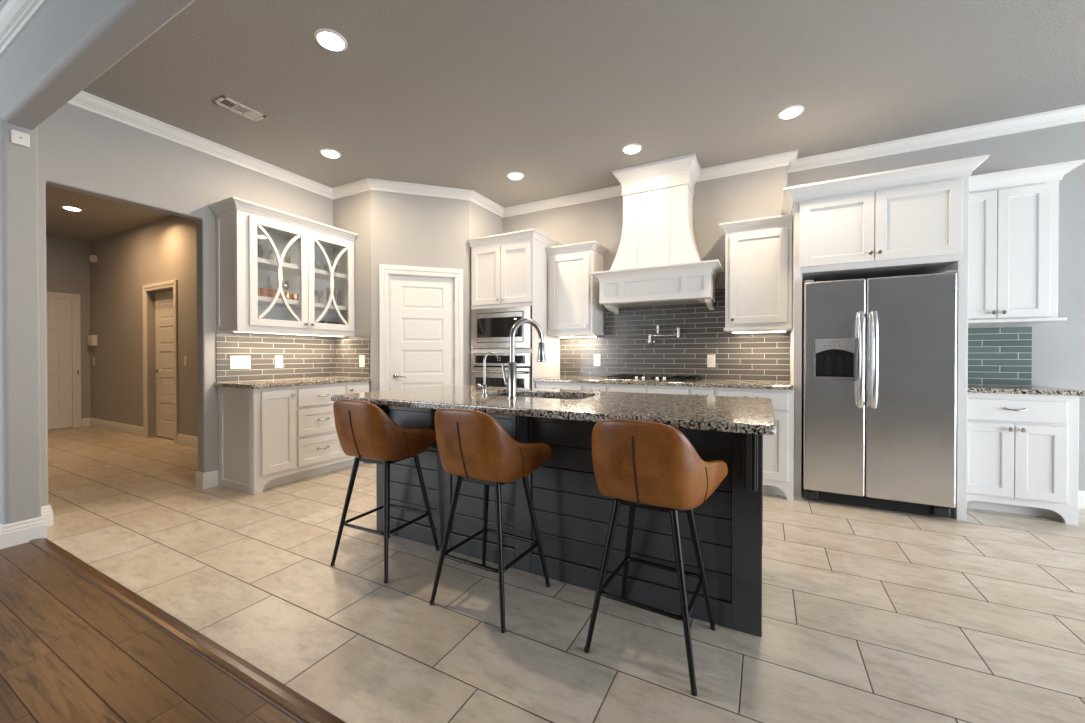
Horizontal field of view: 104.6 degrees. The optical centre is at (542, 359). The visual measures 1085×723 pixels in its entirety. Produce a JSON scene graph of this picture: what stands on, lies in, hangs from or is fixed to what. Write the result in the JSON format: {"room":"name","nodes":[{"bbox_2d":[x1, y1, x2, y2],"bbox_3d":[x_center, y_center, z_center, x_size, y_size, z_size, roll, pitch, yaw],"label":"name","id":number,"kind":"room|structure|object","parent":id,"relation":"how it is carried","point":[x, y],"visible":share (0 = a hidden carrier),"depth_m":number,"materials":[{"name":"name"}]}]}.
{"room":"kitchen","nodes":[
{"label":"kitchen","id":0,"kind":"room"},
{"bbox_2d":[0,117,40,524],"bbox_3d":[-5.701,-0.377,3.891,5.720,2.980,0.150,0,0,28],"label":"wall","id":1,"kind":"structure","parent":0,"point":[20,432],"depth_m":2.55,"materials":[{"name":"grey paint"}]},
{"bbox_2d":[11,129,29,147],"bbox_3d":[-3.165,-1.337,2.542,0.018,0.082,0.074,0,0,28],"label":"wall sensor","id":2,"kind":"object","parent":1,"relation":"attached to","point":[17,137],"visible":1,"depth_m":2.54,"materials":[{"name":"white plastic"}]},
{"bbox_2d":[0,0,49,58],"bbox_3d":[-1.688,-1.805,1.630,14.920,0.092,0.083,0,0,28],"label":"crown molding","id":3,"kind":"structure","parent":1,"relation":"attached to","point":[16,16],"depth_m":2.21,"materials":[{"name":"white paint"}]},
{"bbox_2d":[0,504,52,548],"bbox_3d":[-5.673,1.045,3.936,5.736,0.135,0.270,0,0,28],"label":"baseboard","id":4,"kind":"structure","parent":1,"relation":"attached to","point":[21,532],"depth_m":2.56,"materials":[{"name":"white paint"}]},
{"bbox_2d":[46,236,90,429],"bbox_3d":[-7.798,-0.393,6.149,0.100,2.980,1.880,0,0,28],"label":"wall","id":5,"kind":"structure","parent":0,"point":[67,264],"depth_m":6.72,"materials":[{"name":"grey paint"}]},
{"bbox_2d":[47,298,78,429],"bbox_3d":[-7.633,0.072,6.311,0.090,2.023,0.907,0,0,28],"label":"door","id":6,"kind":"structure","parent":5,"relation":"in","point":[59,311],"depth_m":6.54,"materials":[{"name":"white paint"}]},
{"bbox_2d":[47,292,80,427],"bbox_3d":[-7.659,0.031,6.285,0.022,2.130,1.025,0,0,28],"label":"door frame","id":7,"kind":"structure","parent":5,"relation":"attached to","point":[76,326],"depth_m":6.69,"materials":[{"name":"white paint"}]},
{"bbox_2d":[90,215,197,437],"bbox_3d":[-4.987,-0.390,5.651,5.336,2.980,0.130,0,0,28],"label":"wall","id":8,"kind":"structure","parent":0,"point":[165,249],"depth_m":6.02,"materials":[{"name":"grey paint"}]},
{"bbox_2d":[88,335,96,345],"bbox_3d":[-7.213,-0.299,6.723,0.202,0.165,0.060,0,0,28],"label":"alarm keypad","id":9,"kind":"object","parent":8,"relation":"attached to","point":[92,339],"visible":1,"depth_m":6.68,"materials":[{"name":"white plastic"}]},
{"bbox_2d":[88,255,96,262],"bbox_3d":[-7.155,-1.597,6.672,0.100,0.110,0.078,0,0,28],"label":"sensor","id":10,"kind":"object","parent":8,"relation":"attached to","point":[91,258],"visible":1,"depth_m":6.65,"materials":[{"name":"white plastic"}]},
{"bbox_2d":[81,418,142,436],"bbox_3d":[-6.524,1.028,6.342,1.989,0.135,0.114,0,0,28],"label":"baseboard","id":11,"kind":"structure","parent":8,"relation":"attached to","point":[98,423],"depth_m":6.39,"materials":[{"name":"white paint"}]},
{"bbox_2d":[142,280,177,443],"bbox_3d":[-5.168,0.035,5.665,0.975,2.130,0.022,0,0,28],"label":"door frame","id":12,"kind":"structure","parent":8,"relation":"attached to","point":[173,283],"depth_m":5.61,"materials":[{"name":"white paint"}]},
{"bbox_2d":[153,290,173,438],"bbox_3d":[-5.128,0.076,5.741,0.795,2.023,0.090,0,0,28],"label":"door","id":13,"kind":"structure","parent":8,"relation":"in","point":[164,370],"depth_m":5.81,"materials":[{"name":"white paint"}]},
{"bbox_2d":[184,356,186,365],"bbox_3d":[-4.545,0.023,5.341,0.080,0.120,0.009,0,0,28],"label":"light switch","id":14,"kind":"object","parent":8,"relation":"attached to","point":[185,357],"visible":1,"depth_m":5.33,"materials":[{"name":"white plastic"}]},
{"bbox_2d":[177,434,197,447],"bbox_3d":[-3.696,1.038,4.898,2.341,0.135,0.020,0,0,28],"label":"baseboard","id":15,"kind":"structure","parent":8,"relation":"attached to","point":[186,440],"depth_m":5.31,"materials":[{"name":"white paint"}]},
{"bbox_2d":[0,542,299,722],"bbox_3d":[-2.981,1.171,-0.792,14.920,0.050,5.797,0,0,28],"label":"floor","id":16,"kind":"structure","parent":0,"point":[71,652],"depth_m":1.55,"materials":[{"name":"brown wood"}]},
{"bbox_2d":[29,538,343,722],"bbox_3d":[0.923,1.142,0.453,9.185,0.030,0.062,0,0,28],"label":"floor strip","id":17,"kind":"object","parent":16,"relation":"on","point":[277,694],"visible":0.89,"depth_m":1.64,"materials":[{"name":"brown wood"}]},
{"bbox_2d":[38,103,333,506],"bbox_3d":[-2.906,-0.376,3.751,0.120,2.980,2.216,0,0,28],"label":"wall","id":18,"kind":"structure","parent":0,"point":[80,150],"depth_m":3.38,"materials":[{"name":"grey paint"}]},
{"bbox_2d":[195,470,218,488],"bbox_3d":[-2.942,1.047,3.676,0.136,0.135,0.116,0,0,28],"label":"baseboard","id":19,"kind":"structure","parent":18,"relation":"attached to","point":[208,479],"depth_m":3.64,"materials":[{"name":"white paint"}]},
{"bbox_2d":[216,333,333,381],"bbox_3d":[-2.601,-0.017,4.189,0.010,0.436,1.138,0,0,28],"label":"backsplash","id":20,"kind":"structure","parent":18,"relation":"attached to","point":[303,357],"depth_m":4.10,"materials":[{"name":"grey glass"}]},
{"bbox_2d":[230,356,249,368],"bbox_3d":[-2.768,0.030,3.848,0.016,0.119,0.168,0,0,28],"label":"light switch","id":21,"kind":"object","parent":20,"relation":"attached to","point":[236,362],"visible":1,"depth_m":3.84,"materials":[{"name":"white plastic"}]},
{"bbox_2d":[275,356,282,367],"bbox_3d":[-2.610,0.026,4.154,0.009,0.121,0.076,0,0,28],"label":"outlet","id":22,"kind":"object","parent":20,"relation":"attached to","point":[278,359],"visible":1,"depth_m":4.15,"materials":[{"name":"white plastic"}]},
{"bbox_2d":[208,197,357,336],"bbox_3d":[-2.439,-0.788,4.074,0.397,1.104,1.199,0,0,28],"label":"upper cabinet","id":23,"kind":"object","parent":18,"relation":"attached to","point":[242,267],"visible":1,"depth_m":3.99,"materials":[{"name":"white paint"}]},
{"bbox_2d":[260,288,266,296],"bbox_3d":[-2.537,-0.602,3.817,0.055,0.082,0.055,0,0,28],"label":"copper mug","id":24,"kind":"object","parent":23,"relation":"on","point":[263,291],"visible":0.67,"depth_m":3.79,"materials":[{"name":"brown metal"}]},
{"bbox_2d":[268,289,274,297],"bbox_3d":[-2.506,-0.603,3.876,0.055,0.082,0.055,0,0,28],"label":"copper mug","id":25,"kind":"object","parent":23,"relation":"on","point":[271,292],"visible":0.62,"depth_m":3.85,"materials":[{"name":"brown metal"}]},
{"bbox_2d":[269,250,284,260],"bbox_3d":[-2.522,-0.965,3.980,0.130,0.125,0.107,0,0,-28],"label":"pitcher","id":26,"kind":"object","parent":23,"relation":"on","point":[272,256],"visible":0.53,"depth_m":3.93,"materials":[{"name":"white"}]},
{"bbox_2d":[284,292,290,299],"bbox_3d":[-2.414,-0.595,3.970,0.075,0.065,0.064,0,0,28],"label":"copper mug","id":27,"kind":"object","parent":23,"relation":"on","point":[287,295],"visible":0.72,"depth_m":3.95,"materials":[{"name":"brown metal"}]},
{"bbox_2d":[234,331,342,336],"bbox_3d":[-2.417,-0.250,4.100,0.050,0.020,1.070,0,0,28],"label":"light","id":28,"kind":"object","parent":23,"relation":"attached to","point":[234,331],"visible":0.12,"depth_m":4.08,"materials":[{"name":"white plastic"}]},
{"bbox_2d":[291,294,298,299],"bbox_3d":[-2.379,-0.595,4.036,0.075,0.065,0.064,0,0,28],"label":"copper mug","id":29,"kind":"object","parent":23,"relation":"on","point":[293,296],"visible":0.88,"depth_m":4.02,"materials":[{"name":"brown metal"}]},
{"bbox_2d":[257,257,347,280],"bbox_3d":[-2.458,-0.882,4.121,0.297,0.042,1.096,0,0,28],"label":"shelf","id":30,"kind":"object","parent":23,"relation":"attached to","point":[263,265],"depth_m":4.12,"materials":[{"name":"white paint"}]},
{"bbox_2d":[258,296,347,311],"bbox_3d":[-2.458,-0.542,4.124,0.297,0.042,1.096,0,0,28],"label":"shelf","id":31,"kind":"object","parent":23,"relation":"attached to","point":[263,302],"depth_m":4.13,"materials":[{"name":"white paint"}]},
{"bbox_2d":[67,91,621,217],"bbox_3d":[-1.474,-1.824,4.253,4.711,0.092,1.485,0,0,-23],"label":"crown molding","id":32,"kind":"structure","parent":18,"relation":"attached to","point":[84,100],"depth_m":4.36,"materials":[{"name":"white paint"}]},
{"bbox_2d":[333,190,371,463],"bbox_3d":[-2.095,-0.382,4.643,0.720,2.980,0.120,0,0,28],"label":"wall","id":33,"kind":"structure","parent":0,"point":[352,213],"depth_m":4.49,"materials":[{"name":"grey paint"}]},
{"bbox_2d":[334,337,369,377],"bbox_3d":[-2.076,-0.020,4.561,0.569,0.436,0.010,0,0,28],"label":"backsplash","id":34,"kind":"structure","parent":33,"relation":"attached to","point":[347,350],"depth_m":4.55,"materials":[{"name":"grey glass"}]},
{"bbox_2d":[359,355,364,366],"bbox_3d":[-1.925,0.021,4.468,0.083,0.125,0.016,0,0,28],"label":"light switch","id":35,"kind":"object","parent":34,"relation":"attached to","point":[361,357],"visible":1,"depth_m":4.46,"materials":[{"name":"white plastic"}]},
{"bbox_2d":[371,190,469,463],"bbox_3d":[-1.328,-0.382,4.625,1.031,2.980,0.110,0,0,-17],"label":"wall","id":36,"kind":"structure","parent":0,"point":[407,229],"depth_m":4.55,"materials":[{"name":"grey paint"}]},
{"bbox_2d":[379,264,462,390],"bbox_3d":[-1.320,0.054,4.614,0.874,2.108,0.122,0,0,-17],"label":"door frame","id":37,"kind":"structure","parent":36,"relation":"attached to","point":[384,270],"depth_m":4.53,"materials":[{"name":"white paint"}]},
{"bbox_2d":[389,275,454,389],"bbox_3d":[-1.308,0.097,4.590,0.692,1.998,0.090,0,0,-17],"label":"door","id":38,"kind":"structure","parent":36,"relation":"in","point":[421,309],"depth_m":4.59,"materials":[{"name":"white paint"}]},
{"bbox_2d":[470,201,501,385],"bbox_3d":[-0.717,-0.385,5.046,0.120,2.980,0.665,0,0,28],"label":"wall","id":39,"kind":"structure","parent":0,"point":[483,222],"depth_m":4.90,"materials":[{"name":"grey paint"}]},
{"bbox_2d":[45,426,1084,722],"bbox_3d":[-0.710,1.141,3.498,14.920,0.050,3.801,0,0,28],"label":"floor","id":40,"kind":"structure","parent":0,"point":[870,614],"depth_m":1.84,"materials":[{"name":"tile"}]},
{"bbox_2d":[218,381,368,494],"bbox_3d":[-2.326,0.674,4.061,0.617,0.875,1.134,0,0,28],"label":"base cabinet","id":41,"kind":"object","parent":40,"relation":"on","point":[276,436],"visible":0.88,"depth_m":3.66,"materials":[{"name":"white paint"}]},
{"bbox_2d":[214,377,370,388],"bbox_3d":[-2.342,0.220,4.050,0.598,0.034,1.165,0,0,28],"label":"countertop","id":42,"kind":"structure","parent":41,"relation":"on","point":[322,380],"depth_m":3.83,"materials":[{"name":"stone"}]},
{"bbox_2d":[331,399,438,583],"bbox_3d":[-0.890,0.665,2.352,0.528,0.916,0.460,0,0,26],"label":"bar stool","id":43,"kind":"object","parent":40,"relation":"on","point":[365,432],"visible":0.99,"depth_m":2.19,"materials":[{"name":"brown leather"}]},
{"bbox_2d":[430,408,551,632],"bbox_3d":[-0.252,0.668,1.980,0.528,0.916,0.460,0,0,29],"label":"bar stool","id":44,"kind":"object","parent":40,"relation":"on","point":[473,446],"visible":1,"depth_m":1.82,"materials":[{"name":"brown leather"}]},
{"bbox_2d":[468,229,562,387],"bbox_3d":[-0.295,-0.115,4.794,0.847,2.443,0.716,0,0,28],"label":"tall cabinet","id":45,"kind":"object","parent":40,"relation":"on","point":[508,269],"visible":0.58,"depth_m":4.50,"materials":[{"name":"white paint"}]},
{"bbox_2d":[470,353,531,387],"bbox_3d":[-0.395,0.294,4.644,0.764,0.717,0.437,0,0,28],"label":"wall oven","id":46,"kind":"object","parent":45,"relation":"in","point":[494,373],"visible":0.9,"depth_m":4.50,"materials":[{"name":"silver metal"}]},
{"bbox_2d":[471,306,531,348],"bbox_3d":[-0.380,-0.337,4.668,0.764,0.436,0.374,0,0,28],"label":"microwave","id":47,"kind":"object","parent":45,"relation":"in","point":[491,328],"visible":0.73,"depth_m":4.51,"materials":[{"name":"silver metal"}]},
{"bbox_2d":[376,397,762,636],"bbox_3d":[0.047,0.687,2.494,2.234,0.872,0.795,0,0,28],"label":"kitchen island","id":48,"kind":"object","parent":40,"relation":"on","point":[572,515],"visible":0.46,"depth_m":2.06,"materials":[{"name":"grey paint"}]},
{"bbox_2d":[331,385,775,434],"bbox_3d":[0.004,0.232,2.398,2.308,0.034,1.040,0,0,28],"label":"island countertop","id":49,"kind":"structure","parent":48,"relation":"on","point":[749,415],"depth_m":2.05,"materials":[{"name":"stone"}]},
{"bbox_2d":[475,352,497,395],"bbox_3d":[-0.329,0.085,2.503,0.146,0.259,0.063,0,0,-22],"label":"filter faucet","id":50,"kind":"object","parent":49,"relation":"on","point":[478,387],"visible":1,"depth_m":2.48,"materials":[{"name":"silver metal"}]},
{"bbox_2d":[502,318,545,398],"bbox_3d":[-0.088,-0.010,2.406,0.282,0.450,0.122,0,0,-30],"label":"kitchen faucet","id":51,"kind":"object","parent":49,"relation":"on","point":[511,384],"visible":1,"depth_m":2.32,"materials":[{"name":"silver metal"}]},
{"bbox_2d":[496,394,582,398],"bbox_3d":[-0.050,0.352,2.586,0.765,0.208,0.420,0,0,28],"label":"sink","id":52,"kind":"object","parent":49,"relation":"in","point":[501,394],"visible":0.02,"depth_m":2.79,"materials":[{"name":"silver metal"}]},
{"bbox_2d":[496,394,546,397],"bbox_3d":[-0.229,0.351,2.681,0.360,0.208,0.420,0,0,28],"label":"basin","id":53,"kind":"object","parent":52,"relation":"in","point":[501,394],"depth_m":2.85,"materials":[{"name":"silver metal"}]},
{"bbox_2d":[548,397,582,398],"bbox_3d":[0.127,0.353,2.492,0.365,0.208,0.420,0,0,28],"label":"basin","id":54,"kind":"object","parent":52,"relation":"in","point":[548,397],"depth_m":2.72,"materials":[{"name":"silver metal"}]},
{"bbox_2d":[584,419,727,695],"bbox_3d":[0.430,0.670,1.663,0.528,0.916,0.460,0,0,31],"label":"bar stool","id":55,"kind":"object","parent":40,"relation":"on","point":[654,466],"visible":1,"depth_m":1.50,"materials":[{"name":"brown leather"}]},
{"bbox_2d":[535,382,793,499],"bbox_3d":[1.082,0.674,4.099,2.328,0.875,0.669,0,0,28],"label":"base cabinet","id":56,"kind":"object","parent":40,"relation":"on","point":[778,449],"visible":0.26,"depth_m":3.38,"materials":[{"name":"white paint"}]},
{"bbox_2d":[534,376,793,389],"bbox_3d":[1.085,0.219,4.099,2.330,0.034,0.638,0,0,28],"label":"countertop","id":57,"kind":"structure","parent":56,"relation":"on","point":[778,385],"depth_m":3.77,"materials":[{"name":"stone"}]},
{"bbox_2d":[605,374,702,381],"bbox_3d":[1.090,0.182,4.092,0.830,0.040,0.500,0,0,28],"label":"cooktop","id":58,"kind":"object","parent":57,"relation":"in","point":[624,377],"visible":1,"depth_m":3.99,"materials":[{"name":"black metal"}]},
{"bbox_2d":[801,270,956,516],"bbox_3d":[2.585,0.252,3.354,0.886,1.730,0.815,0,0,28],"label":"refrigerator","id":59,"kind":"object","parent":40,"relation":"on","point":[879,355],"visible":0.98,"depth_m":3.04,"materials":[{"name":"grey metal"}]},
{"bbox_2d":[781,154,989,520],"bbox_3d":[2.630,-0.124,3.420,1.182,2.480,0.797,0,0,28],"label":"tall cabinet","id":60,"kind":"object","parent":40,"relation":"on","point":[914,220],"visible":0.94,"depth_m":3.09,"materials":[{"name":"white paint"}]},
{"bbox_2d":[967,393,1078,524],"bbox_3d":[3.429,0.680,3.155,0.630,0.875,0.527,0,0,28],"label":"base cabinet","id":61,"kind":"object","parent":40,"relation":"on","point":[1023,449],"visible":0.81,"depth_m":2.94,"materials":[{"name":"white paint"}]},
{"bbox_2d":[968,385,1084,395],"bbox_3d":[3.447,0.226,3.151,0.663,0.034,0.491,0,0,28],"label":"countertop","id":62,"kind":"structure","parent":61,"relation":"on","point":[1003,389],"depth_m":2.97,"materials":[{"name":"stone"}]},
{"bbox_2d":[46,0,1084,242],"bbox_3d":[-0.736,-1.905,3.535,15.020,0.080,3.923,0,0,28],"label":"ceiling","id":63,"kind":"structure","parent":0,"point":[461,94],"depth_m":2.77,"materials":[{"name":"grey paint"}]},
{"bbox_2d":[61,205,82,210],"bbox_3d":[-5.842,-1.865,5.209,0.180,0.022,0.180,0,0,28],"label":"recessed light","id":64,"kind":"object","parent":63,"relation":"in","point":[71,208],"visible":1,"depth_m":5.18,"materials":[{"name":"white paint"}]},
{"bbox_2d":[0,0,194,129],"bbox_3d":[0.888,-1.620,0.384,9.200,0.445,0.130,0,0,28],"label":"ceiling beam","id":65,"kind":"structure","parent":63,"relation":"attached to","point":[68,45],"depth_m":2.03,"materials":[{"name":"grey paint"}]},
{"bbox_2d":[213,95,265,121],"bbox_3d":[-2.247,-1.857,3.118,0.144,0.010,0.291,0,0,28],"label":"ceiling vent","id":66,"kind":"object","parent":63,"relation":"in","point":[223,101],"visible":1,"depth_m":3.11,"materials":[{"name":"white metal"}]},
{"bbox_2d":[320,148,340,157],"bbox_3d":[-1.920,-1.855,3.799,0.176,0.022,0.176,0,0,28],"label":"recessed light","id":67,"kind":"object","parent":63,"relation":"in","point":[331,153],"visible":1,"depth_m":3.77,"materials":[{"name":"white paint"}]},
{"bbox_2d":[314,28,347,51],"bbox_3d":[-1.231,-1.846,2.441,0.176,0.022,0.176,0,0,28],"label":"recessed light","id":68,"kind":"object","parent":63,"relation":"in","point":[329,39],"visible":1,"depth_m":2.42,"materials":[{"name":"white paint"}]},
{"bbox_2d":[507,172,523,179],"bbox_3d":[-0.275,-1.859,4.271,0.176,0.022,0.176,0,0,28],"label":"recessed light","id":69,"kind":"object","parent":63,"relation":"in","point":[512,175],"visible":1,"depth_m":4.24,"materials":[{"name":"white paint"}]},
{"bbox_2d":[622,143,641,153],"bbox_3d":[0.792,-1.855,3.717,0.176,0.022,0.176,0,0,28],"label":"recessed light","id":70,"kind":"object","parent":63,"relation":"in","point":[633,148],"visible":1,"depth_m":3.69,"materials":[{"name":"white paint"}]},
{"bbox_2d":[777,105,803,118],"bbox_3d":[1.868,-1.851,3.161,0.176,0.022,0.176,0,0,28],"label":"recessed light","id":71,"kind":"object","parent":63,"relation":"in","point":[789,112],"visible":1,"depth_m":3.13,"materials":[{"name":"white paint"}]},
{"bbox_2d":[502,166,786,380],"bbox_3d":[0.884,-0.383,4.741,3.235,2.980,0.293,0,0,28],"label":"wall","id":72,"kind":"structure","parent":0,"point":[757,194],"depth_m":4.19,"materials":[{"name":"grey paint"}]},
{"bbox_2d":[545,241,607,335],"bbox_3d":[0.376,-0.741,4.620,0.580,0.958,0.390,0,0,28],"label":"upper cabinet","id":73,"kind":"object","parent":72,"relation":"attached to","point":[574,308],"visible":0.98,"depth_m":4.49,"materials":[{"name":"white paint"}]},
{"bbox_2d":[559,335,596,337],"bbox_3d":[0.393,-0.252,4.707,0.450,0.020,0.050,0,0,28],"label":"light","id":74,"kind":"object","parent":73,"relation":"attached to","point":[583,335],"visible":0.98,"depth_m":4.70,"materials":[{"name":"white plastic"}]},
{"bbox_2d":[560,336,595,337],"bbox_3d":[0.393,-0.246,4.707,0.430,0.008,0.038,0,0,28],"label":"diffuser","id":75,"kind":"object","parent":74,"relation":"attached to","point":[560,336],"depth_m":4.70,"materials":[{"name":"white"}]},
{"bbox_2d":[590,153,723,313],"bbox_3d":[1.121,-1.178,4.141,1.190,1.378,0.534,0,0,28],"label":"range hood","id":76,"kind":"object","parent":72,"relation":"attached to","point":[657,262],"visible":0.99,"depth_m":4.02,"materials":[{"name":"white paint"}]},
{"bbox_2d":[560,289,789,380],"bbox_3d":[1.236,-0.246,4.384,2.325,0.890,0.010,0,0,28],"label":"backsplash","id":77,"kind":"structure","parent":72,"relation":"attached to","point":[623,348],"depth_m":4.30,"materials":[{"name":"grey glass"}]},
{"bbox_2d":[594,354,600,365],"bbox_3d":[0.612,0.012,4.706,0.080,0.134,0.009,0,0,28],"label":"outlet","id":78,"kind":"object","parent":77,"relation":"attached to","point":[597,357],"visible":1,"depth_m":4.70,"materials":[{"name":"white plastic"}]},
{"bbox_2d":[646,325,679,344],"bbox_3d":[1.240,-0.251,4.316,0.342,0.202,0.109,0,0,28],"label":"pot filler","id":79,"kind":"object","parent":77,"relation":"attached to","point":[650,340],"visible":1,"depth_m":4.29,"materials":[{"name":"grey metal"}]},
{"bbox_2d":[707,355,714,366],"bbox_3d":[1.668,0.018,4.147,0.076,0.126,0.009,0,0,28],"label":"outlet","id":80,"kind":"object","parent":77,"relation":"attached to","point":[710,358],"visible":1,"depth_m":4.14,"materials":[{"name":"white plastic"}]},
{"bbox_2d":[719,214,792,332],"bbox_3d":[1.923,-0.736,3.802,0.568,0.958,0.390,0,0,28],"label":"upper cabinet","id":81,"kind":"object","parent":72,"relation":"attached to","point":[758,252],"visible":1,"depth_m":3.65,"materials":[{"name":"white paint"}]},
{"bbox_2d":[731,330,786,332],"bbox_3d":[1.925,-0.246,3.744,0.440,0.020,0.060,0,0,28],"label":"light","id":82,"kind":"object","parent":81,"relation":"attached to","point":[751,331],"visible":0.99,"depth_m":3.71,"materials":[{"name":"white plastic"}]},
{"bbox_2d":[732,331,785,332],"bbox_3d":[1.925,-0.240,3.744,0.420,0.008,0.048,0,0,28],"label":"diffuser","id":83,"kind":"object","parent":82,"relation":"attached to","point":[732,331],"depth_m":3.73,"materials":[{"name":"white plastic"}]},
{"bbox_2d":[787,121,1084,490],"bbox_3d":[4.577,-0.370,2.896,5.020,2.980,0.100,0,0,28],"label":"wall","id":84,"kind":"structure","parent":0,"point":[1058,348],"depth_m":3.19,"materials":[{"name":"grey paint"}]},
{"bbox_2d":[696,104,1084,181],"bbox_3d":[4.133,-1.814,2.913,5.830,0.092,0.276,0,0,28],"label":"crown molding","id":85,"kind":"structure","parent":84,"relation":"attached to","point":[1075,114],"depth_m":3.57,"materials":[{"name":"white paint"}]},
{"bbox_2d":[968,327,1031,385],"bbox_3d":[3.532,-0.023,3.389,0.586,0.458,0.010,0,0,28],"label":"backsplash","id":86,"kind":"structure","parent":84,"relation":"attached to","point":[1001,355],"depth_m":3.33,"materials":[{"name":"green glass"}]},
{"bbox_2d":[968,159,1084,325],"bbox_3d":[3.481,-0.816,3.185,0.684,1.087,0.407,0,0,28],"label":"upper cabinet","id":87,"kind":"object","parent":84,"relation":"attached to","point":[1014,214],"visible":0.8,"depth_m":3.06,"materials":[{"name":"white paint"}]},
{"bbox_2d":[1078,490,1084,508],"bbox_3d":[5.311,1.055,2.454,3.300,0.135,0.020,0,0,28],"label":"baseboard","id":88,"kind":"structure","parent":84,"relation":"attached to","point":[1081,494],"depth_m":3.13,"materials":[{"name":"white paint"}]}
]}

